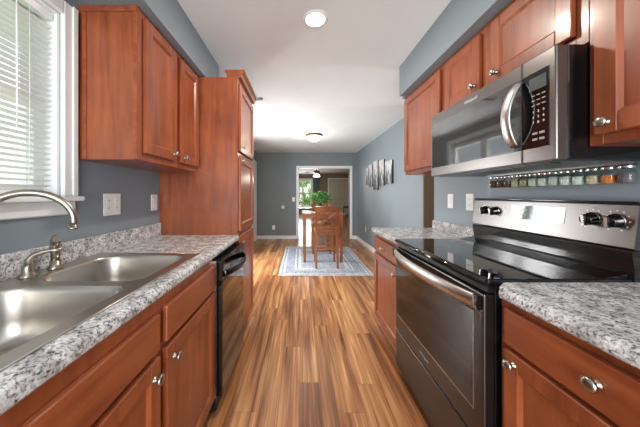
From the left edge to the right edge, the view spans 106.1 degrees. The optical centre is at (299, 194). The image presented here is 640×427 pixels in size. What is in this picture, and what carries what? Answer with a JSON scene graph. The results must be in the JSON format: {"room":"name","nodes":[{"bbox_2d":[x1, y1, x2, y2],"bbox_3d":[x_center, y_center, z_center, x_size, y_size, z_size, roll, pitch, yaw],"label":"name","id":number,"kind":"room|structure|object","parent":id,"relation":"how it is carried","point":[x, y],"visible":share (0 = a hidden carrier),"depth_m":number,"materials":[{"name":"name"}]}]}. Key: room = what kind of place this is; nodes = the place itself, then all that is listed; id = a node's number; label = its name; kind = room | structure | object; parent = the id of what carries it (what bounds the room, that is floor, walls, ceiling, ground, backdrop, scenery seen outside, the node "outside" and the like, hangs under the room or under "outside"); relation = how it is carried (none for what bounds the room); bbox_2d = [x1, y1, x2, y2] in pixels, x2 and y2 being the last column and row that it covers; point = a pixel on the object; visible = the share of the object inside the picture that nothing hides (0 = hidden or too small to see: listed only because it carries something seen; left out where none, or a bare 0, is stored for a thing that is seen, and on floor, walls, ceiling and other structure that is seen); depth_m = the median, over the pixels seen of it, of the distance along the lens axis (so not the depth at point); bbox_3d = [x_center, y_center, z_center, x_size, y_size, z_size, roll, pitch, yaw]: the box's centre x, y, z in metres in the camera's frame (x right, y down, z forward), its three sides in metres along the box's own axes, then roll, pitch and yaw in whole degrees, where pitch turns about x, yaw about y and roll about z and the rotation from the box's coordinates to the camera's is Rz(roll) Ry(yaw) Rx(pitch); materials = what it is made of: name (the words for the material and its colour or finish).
{"room":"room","nodes":[
{"label":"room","id":0,"kind":"room"},
{"bbox_2d":[0,0,159,254],"bbox_3d":[-1.160,0.035,0.360,0.140,2.410,4.320,0,0,0],"label":"wall","id":1,"kind":"structure","parent":0,"point":[136,187],"depth_m":1.27,"materials":[{"name":"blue paint"}]},
{"bbox_2d":[0,0,84,219],"bbox_3d":[-1.133,-0.395,0.714,0.195,0.975,0.888,0,0,0],"label":"window","id":2,"kind":"structure","parent":1,"relation":"in","point":[63,176],"depth_m":1.08,"materials":[{"name":"white paint"}]},
{"bbox_2d":[0,0,52,193],"bbox_3d":[-1.114,-0.404,0.724,0.042,0.807,0.696,0,0,0],"label":"window blind","id":3,"kind":"object","parent":2,"relation":"attached to","point":[30,21],"visible":0.91,"depth_m":0.97,"materials":[{"name":"white plastic"}]},
{"bbox_2d":[0,223,160,281],"bbox_3d":[-1.080,0.285,0.802,0.019,0.134,2.105,0,0,0],"label":"backsplash","id":4,"kind":"structure","parent":1,"relation":"attached to","point":[11,264],"depth_m":1.16,"materials":[{"name":"grey stone"}]},
{"bbox_2d":[103,194,120,215],"bbox_3d":[-1.086,0.057,1.390,0.007,0.125,0.125,0,0,0],"label":"outlet plate","id":5,"kind":"object","parent":1,"relation":"attached to","point":[111,202],"visible":1,"depth_m":1.38,"materials":[{"name":"white plastic"}]},
{"bbox_2d":[77,5,198,171],"bbox_3d":[-0.914,-0.545,1.508,0.349,0.749,0.691,0,0,0],"label":"upper cabinet","id":6,"kind":"object","parent":1,"relation":"attached to","point":[138,98],"visible":0.99,"depth_m":1.17,"materials":[{"name":"brown wood"}]},
{"bbox_2d":[151,195,156,210],"bbox_3d":[-1.085,0.060,1.790,0.008,0.120,0.075,0,0,0],"label":"switch plate","id":7,"kind":"object","parent":1,"relation":"attached to","point":[153,197],"visible":1,"depth_m":1.78,"materials":[{"name":"white plastic"}]},
{"bbox_2d":[70,0,218,76],"bbox_3d":[-0.915,-1.046,0.190,0.350,0.249,3.980,0,0,0],"label":"soffit","id":8,"kind":"structure","parent":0,"point":[168,16],"depth_m":1.46,"materials":[{"name":"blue paint"}]},
{"bbox_2d":[0,0,450,173],"bbox_3d":[1.000,-1.210,5.815,6.400,0.080,15.470,0,0,0],"label":"ceiling","id":9,"kind":"structure","parent":0,"point":[338,80],"depth_m":2.05,"materials":[{"name":"paint"}]},
{"bbox_2d":[306,133,321,141],"bbox_3d":[0.275,-1.091,4.700,0.316,0.157,0.316,0,0,0],"label":"flush light","id":10,"kind":"object","parent":9,"relation":"attached to","point":[313,137],"visible":1,"depth_m":4.60,"materials":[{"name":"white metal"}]},
{"bbox_2d":[303,9,327,27],"bbox_3d":[0.103,-1.166,1.600,0.168,0.008,0.168,0,0,0],"label":"recessed light","id":11,"kind":"object","parent":9,"relation":"in","point":[315,18],"visible":1,"depth_m":1.59,"materials":[{"name":"white paint"}]},
{"bbox_2d":[301,169,331,176],"bbox_3d":[0.653,-0.925,9.226,1.216,0.490,1.196,0,0,0],"label":"ceiling fan","id":12,"kind":"object","parent":9,"relation":"hanging from","point":[316,171],"visible":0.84,"depth_m":9.16,"materials":[{"name":"brown metal"}]},
{"bbox_2d":[257,153,356,236],"bbox_3d":[0.250,0.035,6.770,2.900,2.410,0.140,0,0,0],"label":"wall","id":13,"kind":"structure","parent":0,"point":[276,172],"depth_m":6.70,"materials":[{"name":"blue paint"}]},
{"bbox_2d":[257,236,355,238],"bbox_3d":[0.190,1.192,6.692,2.750,0.095,0.015,0,0,0],"label":"baseboard","id":14,"kind":"structure","parent":13,"relation":"attached to","point":[258,237],"depth_m":6.68,"materials":[{"name":"white paint"}]},
{"bbox_2d":[296,166,351,238],"bbox_3d":[0.677,0.222,6.770,1.564,2.037,0.180,0,0,0],"label":"trim","id":15,"kind":"structure","parent":13,"relation":"attached to","point":[297,167],"depth_m":6.68,"materials":[{"name":"white paint"}]},
{"bbox_2d":[203,217,431,426],"bbox_3d":[1.000,1.270,5.815,6.400,0.060,15.470,0,0,0],"label":"floor","id":16,"kind":"structure","parent":0,"point":[315,351],"depth_m":1.81,"materials":[{"name":"brown wood"}]},
{"bbox_2d":[0,299,164,426],"bbox_3d":[-0.762,0.796,0.313,0.654,0.888,1.026,0,0,0],"label":"base cabinet","id":17,"kind":"object","parent":16,"relation":"on","point":[117,382],"visible":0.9,"depth_m":0.59,"materials":[{"name":"brown wood"}]},
{"bbox_2d":[0,223,238,415],"bbox_3d":[-0.779,0.285,0.802,0.619,0.134,2.105,0,0,0],"label":"countertop","id":18,"kind":"structure","parent":17,"relation":"on","point":[20,379],"depth_m":0.86,"materials":[{"name":"grey stone"}]},
{"bbox_2d":[0,189,78,229],"bbox_3d":[-0.914,0.145,0.799,0.274,0.326,0.056,0,0,-22],"label":"faucet","id":19,"kind":"object","parent":18,"relation":"on","point":[73,225],"visible":1,"depth_m":0.82,"materials":[{"name":"silver metal"}]},
{"bbox_2d":[0,253,199,371],"bbox_3d":[-0.792,0.396,0.784,0.530,0.175,0.973,0,0,0],"label":"sink","id":20,"kind":"object","parent":18,"relation":"in","point":[35,311],"visible":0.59,"depth_m":0.80,"materials":[{"name":"silver metal"}]},
{"bbox_2d":[17,248,62,278],"bbox_3d":[-0.986,0.258,0.906,0.122,0.100,0.052,0,0,-10],"label":"lever","id":21,"kind":"object","parent":20,"relation":"on","point":[28,271],"visible":1,"depth_m":0.90,"materials":[{"name":"silver metal"}]},
{"bbox_2d":[46,235,63,269],"bbox_3d":[-1.012,0.237,0.994,0.069,0.143,0.050,0,0,37],"label":"sprayer","id":22,"kind":"object","parent":20,"relation":"on","point":[55,241],"visible":0.96,"depth_m":0.99,"materials":[{"name":"silver metal"}]},
{"bbox_2d":[159,259,214,426],"bbox_3d":[-0.762,0.796,1.081,0.654,0.888,0.507,0,0,0],"label":"base cabinet","id":23,"kind":"object","parent":16,"relation":"on","point":[187,311],"visible":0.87,"depth_m":1.01,"materials":[{"name":"brown wood"}]},
{"bbox_2d":[160,70,256,329],"bbox_3d":[-0.761,0.132,2.145,0.656,2.216,0.570,0,0,0],"label":"pantry cabinet","id":24,"kind":"object","parent":16,"relation":"on","point":[218,198],"visible":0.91,"depth_m":1.86,"materials":[{"name":"brown wood"}]},
{"bbox_2d":[209,242,246,412],"bbox_3d":[-0.697,0.798,1.595,0.665,0.860,0.513,0,0,0],"label":"dishwasher","id":25,"kind":"object","parent":16,"relation":"on","point":[229,263],"visible":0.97,"depth_m":1.44,"materials":[{"name":"black metal"}]},
{"bbox_2d":[299,207,313,220],"bbox_3d":[0.135,0.873,9.250,0.770,0.735,0.500,0,0,0],"label":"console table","id":26,"kind":"object","parent":16,"relation":"on","point":[301,209],"visible":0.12,"depth_m":9.03,"materials":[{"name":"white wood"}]},
{"bbox_2d":[278,246,373,275],"bbox_3d":[0.400,1.234,4.665,1.460,0.010,2.030,0,0,0],"label":"area rug","id":27,"kind":"object","parent":16,"relation":"on","point":[292,264],"visible":0.8,"depth_m":4.21,"materials":[{"name":"fabric"}]},
{"bbox_2d":[311,203,330,253],"bbox_3d":[0.448,0.710,5.197,0.398,1.036,0.513,0,0,0],"label":"dining chair","id":28,"kind":"object","parent":27,"relation":"on","point":[326,223],"visible":0.75,"depth_m":5.11,"materials":[{"name":"brown wood"}]},
{"bbox_2d":[302,211,343,261],"bbox_3d":[0.417,0.784,4.695,0.765,0.888,0.770,0,0,0],"label":"dining table","id":29,"kind":"object","parent":27,"relation":"on","point":[306,214],"visible":0.74,"depth_m":4.33,"materials":[{"name":"brown wood"}]},
{"bbox_2d":[306,191,334,206],"bbox_3d":[0.419,0.128,4.723,0.520,0.423,0.547,0,0,34],"label":"potted plant","id":30,"kind":"object","parent":29,"relation":"on","point":[315,197],"visible":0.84,"depth_m":4.67,"materials":[{"name":"green plant"}]},
{"bbox_2d":[314,206,339,268],"bbox_3d":[0.448,0.710,4.158,0.398,1.036,0.513,0,0,0],"label":"dining chair","id":31,"kind":"object","parent":27,"relation":"on","point":[318,230],"visible":1,"depth_m":3.99,"materials":[{"name":"brown wood"}]},
{"bbox_2d":[343,206,348,227],"bbox_3d":[1.870,0.840,9.127,0.380,0.802,0.450,0,0,0],"label":"chair","id":32,"kind":"object","parent":16,"relation":"on","point":[345,207],"visible":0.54,"depth_m":9.30,"materials":[{"name":"black"}]},
{"bbox_2d":[374,234,398,347],"bbox_3d":[0.965,0.796,1.959,0.609,0.888,0.582,0,0,0],"label":"base cabinet","id":33,"kind":"object","parent":16,"relation":"on","point":[384,259],"visible":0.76,"depth_m":1.96,"materials":[{"name":"brown wood"}]},
{"bbox_2d":[371,220,473,244],"bbox_3d":[0.971,0.296,1.966,0.597,0.112,0.604,0,0,0],"label":"countertop","id":34,"kind":"structure","parent":33,"relation":"on","point":[439,230],"depth_m":1.93,"materials":[{"name":"grey stone"}]},
{"bbox_2d":[393,198,639,426],"bbox_3d":[0.926,0.633,1.256,0.665,1.214,0.809,0,0,0],"label":"range","id":35,"kind":"object","parent":16,"relation":"on","point":[449,303],"visible":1,"depth_m":1.06,"materials":[{"name":"black"}]},
{"bbox_2d":[399,239,632,283],"bbox_3d":[0.934,0.314,1.260,0.524,0.020,0.800,0,0,0],"label":"cooktop","id":36,"kind":"object","parent":35,"relation":"in","point":[481,261],"depth_m":1.06,"materials":[{"name":"black glass"}]},
{"bbox_2d":[502,299,639,426],"bbox_3d":[0.965,0.796,0.563,0.609,0.888,0.566,0,0,0],"label":"base cabinet","id":37,"kind":"object","parent":16,"relation":"on","point":[552,377],"visible":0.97,"depth_m":0.65,"materials":[{"name":"brown wood"}]},
{"bbox_3d":[0.965,0.796,-0.011,0.609,0.888,0.578,0,0,0],"label":"base cabinet","id":38,"kind":"object","parent":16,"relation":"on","visible":0},
{"bbox_2d":[499,282,639,369],"bbox_3d":[0.972,0.293,0.259,0.594,0.116,1.197,0,0,0],"label":"countertop","id":39,"kind":"structure","parent":38,"relation":"on","point":[604,315],"depth_m":0.67,"materials":[{"name":"grey stone"}]},
{"bbox_2d":[299,174,348,214],"bbox_3d":[1.000,0.035,13.470,6.000,2.410,0.140,0,0,0],"label":"wall","id":40,"kind":"structure","parent":0,"point":[323,177],"depth_m":13.40,"materials":[{"name":"beige paint"}]},
{"bbox_2d":[299,179,312,206],"bbox_3d":[0.195,-0.060,13.410,1.050,1.660,0.100,0,0,0],"label":"window","id":41,"kind":"structure","parent":40,"relation":"in","point":[302,180],"depth_m":13.42,"materials":[{"name":"white paint"}]},
{"bbox_2d":[313,177,319,210],"bbox_3d":[0.400,0.112,13.340,1.600,2.196,0.120,0,0,0],"label":"curtain","id":42,"kind":"object","parent":40,"relation":"hanging from","point":[316,180],"visible":0.41,"depth_m":13.30,"materials":[{"name":"grey fabric"}]},
{"bbox_2d":[328,178,348,203],"bbox_3d":[2.200,0.160,13.380,1.300,2.160,0.040,0,0,0],"label":"trim","id":43,"kind":"structure","parent":40,"relation":"attached to","point":[328,178],"depth_m":13.36,"materials":[{"name":"white paint"}]},
{"bbox_2d":[329,179,348,216],"bbox_3d":[2.200,0.195,13.378,1.160,2.070,0.042,0,0,0],"label":"door","id":44,"kind":"structure","parent":40,"relation":"in","point":[338,188],"depth_m":13.36,"materials":[{"name":"beige paint"}]},
{"bbox_2d":[357,118,422,247],"bbox_3d":[1.640,0.035,4.895,0.120,2.410,3.610,0,0,0],"label":"wall","id":45,"kind":"structure","parent":0,"point":[398,204],"depth_m":4.33,"materials":[{"name":"blue paint"}]},
{"bbox_2d":[356,236,375,252],"bbox_3d":[1.573,1.192,4.895,0.015,0.095,3.610,0,0,0],"label":"baseboard","id":46,"kind":"structure","parent":45,"relation":"attached to","point":[368,246],"depth_m":5.69,"materials":[{"name":"white paint"}]},
{"bbox_2d":[366,168,368,184],"bbox_3d":[1.565,-0.415,5.565,0.030,0.390,0.190,0,0,0],"label":"picture","id":47,"kind":"object","parent":45,"relation":"attached to","point":[367,169],"visible":0.97,"depth_m":5.51,"materials":[{"name":"black"}]},
{"bbox_2d":[369,164,372,186],"bbox_3d":[1.565,-0.412,5.285,0.030,0.485,0.270,0,0,0],"label":"picture","id":48,"kind":"object","parent":45,"relation":"attached to","point":[371,165],"visible":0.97,"depth_m":5.21,"materials":[{"name":"black"}]},
{"bbox_2d":[373,160,378,189],"bbox_3d":[1.565,-0.393,4.940,0.030,0.595,0.280,0,0,0],"label":"picture","id":49,"kind":"object","parent":45,"relation":"attached to","point":[375,163],"visible":1,"depth_m":4.86,"materials":[{"name":"black"}]},
{"bbox_2d":[379,159,384,185],"bbox_3d":[1.565,-0.412,4.593,0.030,0.495,0.275,0,0,0],"label":"picture","id":50,"kind":"object","parent":45,"relation":"attached to","point":[381,162],"visible":1,"depth_m":4.51,"materials":[{"name":"black"}]},
{"bbox_2d":[385,160,393,183],"bbox_3d":[1.565,-0.388,4.218,0.030,0.405,0.335,0,0,0],"label":"picture","id":51,"kind":"object","parent":45,"relation":"attached to","point":[389,165],"visible":1,"depth_m":4.16,"materials":[{"name":"black"}]},
{"bbox_2d":[423,175,433,227],"bbox_3d":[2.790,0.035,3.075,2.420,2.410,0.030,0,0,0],"label":"door","id":52,"kind":"structure","parent":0,"point":[428,180],"depth_m":3.06,"materials":[{"name":"brown paint"}]},
{"bbox_2d":[399,0,511,98],"bbox_3d":[1.091,-1.034,0.230,0.358,0.271,4.060,0,0,0],"label":"soffit","id":53,"kind":"structure","parent":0,"point":[460,20],"depth_m":1.52,"materials":[{"name":"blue paint"}]},
{"bbox_2d":[434,164,639,226],"bbox_3d":[1.330,0.035,0.236,0.120,2.410,4.072,0,0,0],"label":"wall","id":54,"kind":"structure","parent":0,"point":[443,186],"depth_m":1.40,"materials":[{"name":"blue paint"}]},
{"bbox_2d":[404,62,444,174],"bbox_3d":[1.115,-0.539,1.926,0.309,0.718,0.612,0,0,0],"label":"upper cabinet","id":55,"kind":"object","parent":54,"relation":"attached to","point":[426,101],"visible":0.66,"depth_m":1.92,"materials":[{"name":"brown wood"}]},
{"bbox_2d":[448,194,453,207],"bbox_3d":[1.266,0.055,2.020,0.008,0.120,0.075,0,0,0],"label":"switch plate","id":56,"kind":"object","parent":54,"relation":"attached to","point":[450,196],"visible":1,"depth_m":2.01,"materials":[{"name":"white plastic"}]},
{"bbox_2d":[432,220,473,236],"bbox_3d":[1.259,0.296,1.966,0.020,0.112,0.604,0,0,0],"label":"backsplash","id":57,"kind":"structure","parent":54,"relation":"attached to","point":[467,231],"depth_m":1.95,"materials":[{"name":"grey stone"}]},
{"bbox_2d":[466,194,473,210],"bbox_3d":[1.266,0.057,1.790,0.007,0.125,0.080,0,0,0],"label":"outlet plate","id":58,"kind":"object","parent":54,"relation":"attached to","point":[469,197],"visible":0.94,"depth_m":1.78,"materials":[{"name":"white plastic"}]},
{"bbox_2d":[444,0,589,109],"bbox_3d":[1.099,-0.708,1.216,0.339,0.380,0.804,0,0,0],"label":"upper cabinet","id":59,"kind":"object","parent":54,"relation":"attached to","point":[522,30],"visible":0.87,"depth_m":1.10,"materials":[{"name":"brown wood"}]},
{"bbox_2d":[431,44,639,176],"bbox_3d":[1.041,-0.310,1.204,0.455,0.404,0.779,0,0,0],"label":"microwave","id":60,"kind":"object","parent":59,"relation":"attached to","point":[535,116],"depth_m":0.93,"materials":[{"name":"silver metal"}]},
{"bbox_2d":[490,176,496,187],"bbox_3d":[1.175,-0.074,1.452,0.043,0.069,0.043,0,0,0],"label":"spice jar","id":61,"kind":"object","parent":60,"relation":"hanging from","point":[492,183],"visible":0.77,"depth_m":1.44,"materials":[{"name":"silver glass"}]},
{"bbox_2d":[496,176,504,187],"bbox_3d":[1.175,-0.074,1.403,0.043,0.069,0.043,0,0,0],"label":"spice jar","id":62,"kind":"object","parent":60,"relation":"hanging from","point":[499,184],"visible":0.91,"depth_m":1.39,"materials":[{"name":"brown glass"}]},
{"bbox_2d":[503,175,512,187],"bbox_3d":[1.175,-0.074,1.354,0.043,0.069,0.043,0,0,0],"label":"spice jar","id":63,"kind":"object","parent":60,"relation":"hanging from","point":[506,183],"visible":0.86,"depth_m":1.34,"materials":[{"name":"brown glass"}]},
{"bbox_2d":[511,174,519,186],"bbox_3d":[1.175,-0.074,1.305,0.043,0.069,0.043,0,0,0],"label":"spice jar","id":64,"kind":"object","parent":60,"relation":"hanging from","point":[514,183],"visible":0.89,"depth_m":1.29,"materials":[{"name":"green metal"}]},
{"bbox_2d":[519,173,529,186],"bbox_3d":[1.175,-0.074,1.256,0.043,0.069,0.043,0,0,0],"label":"spice jar","id":65,"kind":"object","parent":60,"relation":"hanging from","point":[522,183],"visible":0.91,"depth_m":1.24,"materials":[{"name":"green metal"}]},
{"bbox_2d":[528,173,539,185],"bbox_3d":[1.175,-0.074,1.206,0.043,0.069,0.043,0,0,0],"label":"spice jar","id":66,"kind":"object","parent":60,"relation":"hanging from","point":[533,181],"visible":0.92,"depth_m":1.19,"materials":[{"name":"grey glass"}]},
{"bbox_2d":[537,172,548,185],"bbox_3d":[1.175,-0.074,1.157,0.043,0.069,0.043,0,0,0],"label":"spice jar","id":67,"kind":"object","parent":60,"relation":"hanging from","point":[543,181],"visible":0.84,"depth_m":1.14,"materials":[{"name":"glass"}]},
{"bbox_2d":[548,171,559,185],"bbox_3d":[1.175,-0.074,1.108,0.043,0.069,0.043,0,0,0],"label":"spice jar","id":68,"kind":"object","parent":60,"relation":"hanging from","point":[552,181],"visible":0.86,"depth_m":1.10,"materials":[{"name":"glass"}]},
{"bbox_2d":[559,169,572,185],"bbox_3d":[1.175,-0.074,1.059,0.043,0.069,0.043,0,0,0],"label":"spice jar","id":69,"kind":"object","parent":60,"relation":"hanging from","point":[567,180],"visible":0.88,"depth_m":1.05,"materials":[{"name":"glass"}]},
{"bbox_2d":[572,168,586,184],"bbox_3d":[1.175,-0.074,1.010,0.043,0.069,0.043,0,0,0],"label":"spice jar","id":70,"kind":"object","parent":60,"relation":"hanging from","point":[578,180],"visible":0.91,"depth_m":1.00,"materials":[{"name":"grey glass"}]},
{"bbox_2d":[585,167,601,183],"bbox_3d":[1.175,-0.074,0.960,0.043,0.069,0.043,0,0,0],"label":"spice jar","id":71,"kind":"object","parent":60,"relation":"hanging from","point":[594,179],"visible":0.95,"depth_m":0.95,"materials":[{"name":"beige glass"}]},
{"bbox_2d":[600,165,618,183],"bbox_3d":[1.175,-0.074,0.911,0.043,0.069,0.043,0,0,0],"label":"spice jar","id":72,"kind":"object","parent":60,"relation":"hanging from","point":[604,179],"visible":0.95,"depth_m":0.90,"materials":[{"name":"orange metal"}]},
{"bbox_2d":[617,164,636,183],"bbox_3d":[1.175,-0.074,0.862,0.043,0.069,0.043,0,0,0],"label":"spice jar","id":73,"kind":"object","parent":60,"relation":"hanging from","point":[629,177],"visible":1,"depth_m":0.85,"materials":[{"name":"grey glass"}]},
{"bbox_2d":[590,0,639,146],"bbox_3d":[1.099,-0.530,0.491,0.339,0.736,0.642,0,0,0],"label":"upper cabinet","id":74,"kind":"object","parent":54,"relation":"attached to","point":[614,24],"visible":1,"depth_m":0.74,"materials":[{"name":"brown wood"}]},
{"bbox_3d":[-1.270,0.035,4.610,0.140,2.410,4.180,0,0,0],"label":"wall","id":75,"kind":"structure","parent":0,"visible":0},
{"bbox_2d":[252,160,256,241],"bbox_3d":[-1.162,0.170,6.080,0.074,2.140,0.900,0,0,0],"label":"door frame","id":76,"kind":"structure","parent":75,"relation":"in","point":[254,162],"depth_m":6.41,"materials":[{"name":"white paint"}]},
{"label":"outside","id":77,"kind":"structure","parent":0,"visible":0},
{"bbox_3d":[-9.000,1.465,9.000,42.000,0.050,42.000,0,0,0],"label":"ground","id":78,"kind":"structure","parent":77,"visible":0},
{"bbox_2d":[299,181,310,205],"bbox_3d":[0.527,-0.480,19.472,3.380,3.846,3.578,0,0,22],"label":"tree","id":79,"kind":"object","parent":78,"relation":"on","point":[307,184],"visible":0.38,"depth_m":18.01,"materials":[{"name":"green plant"}]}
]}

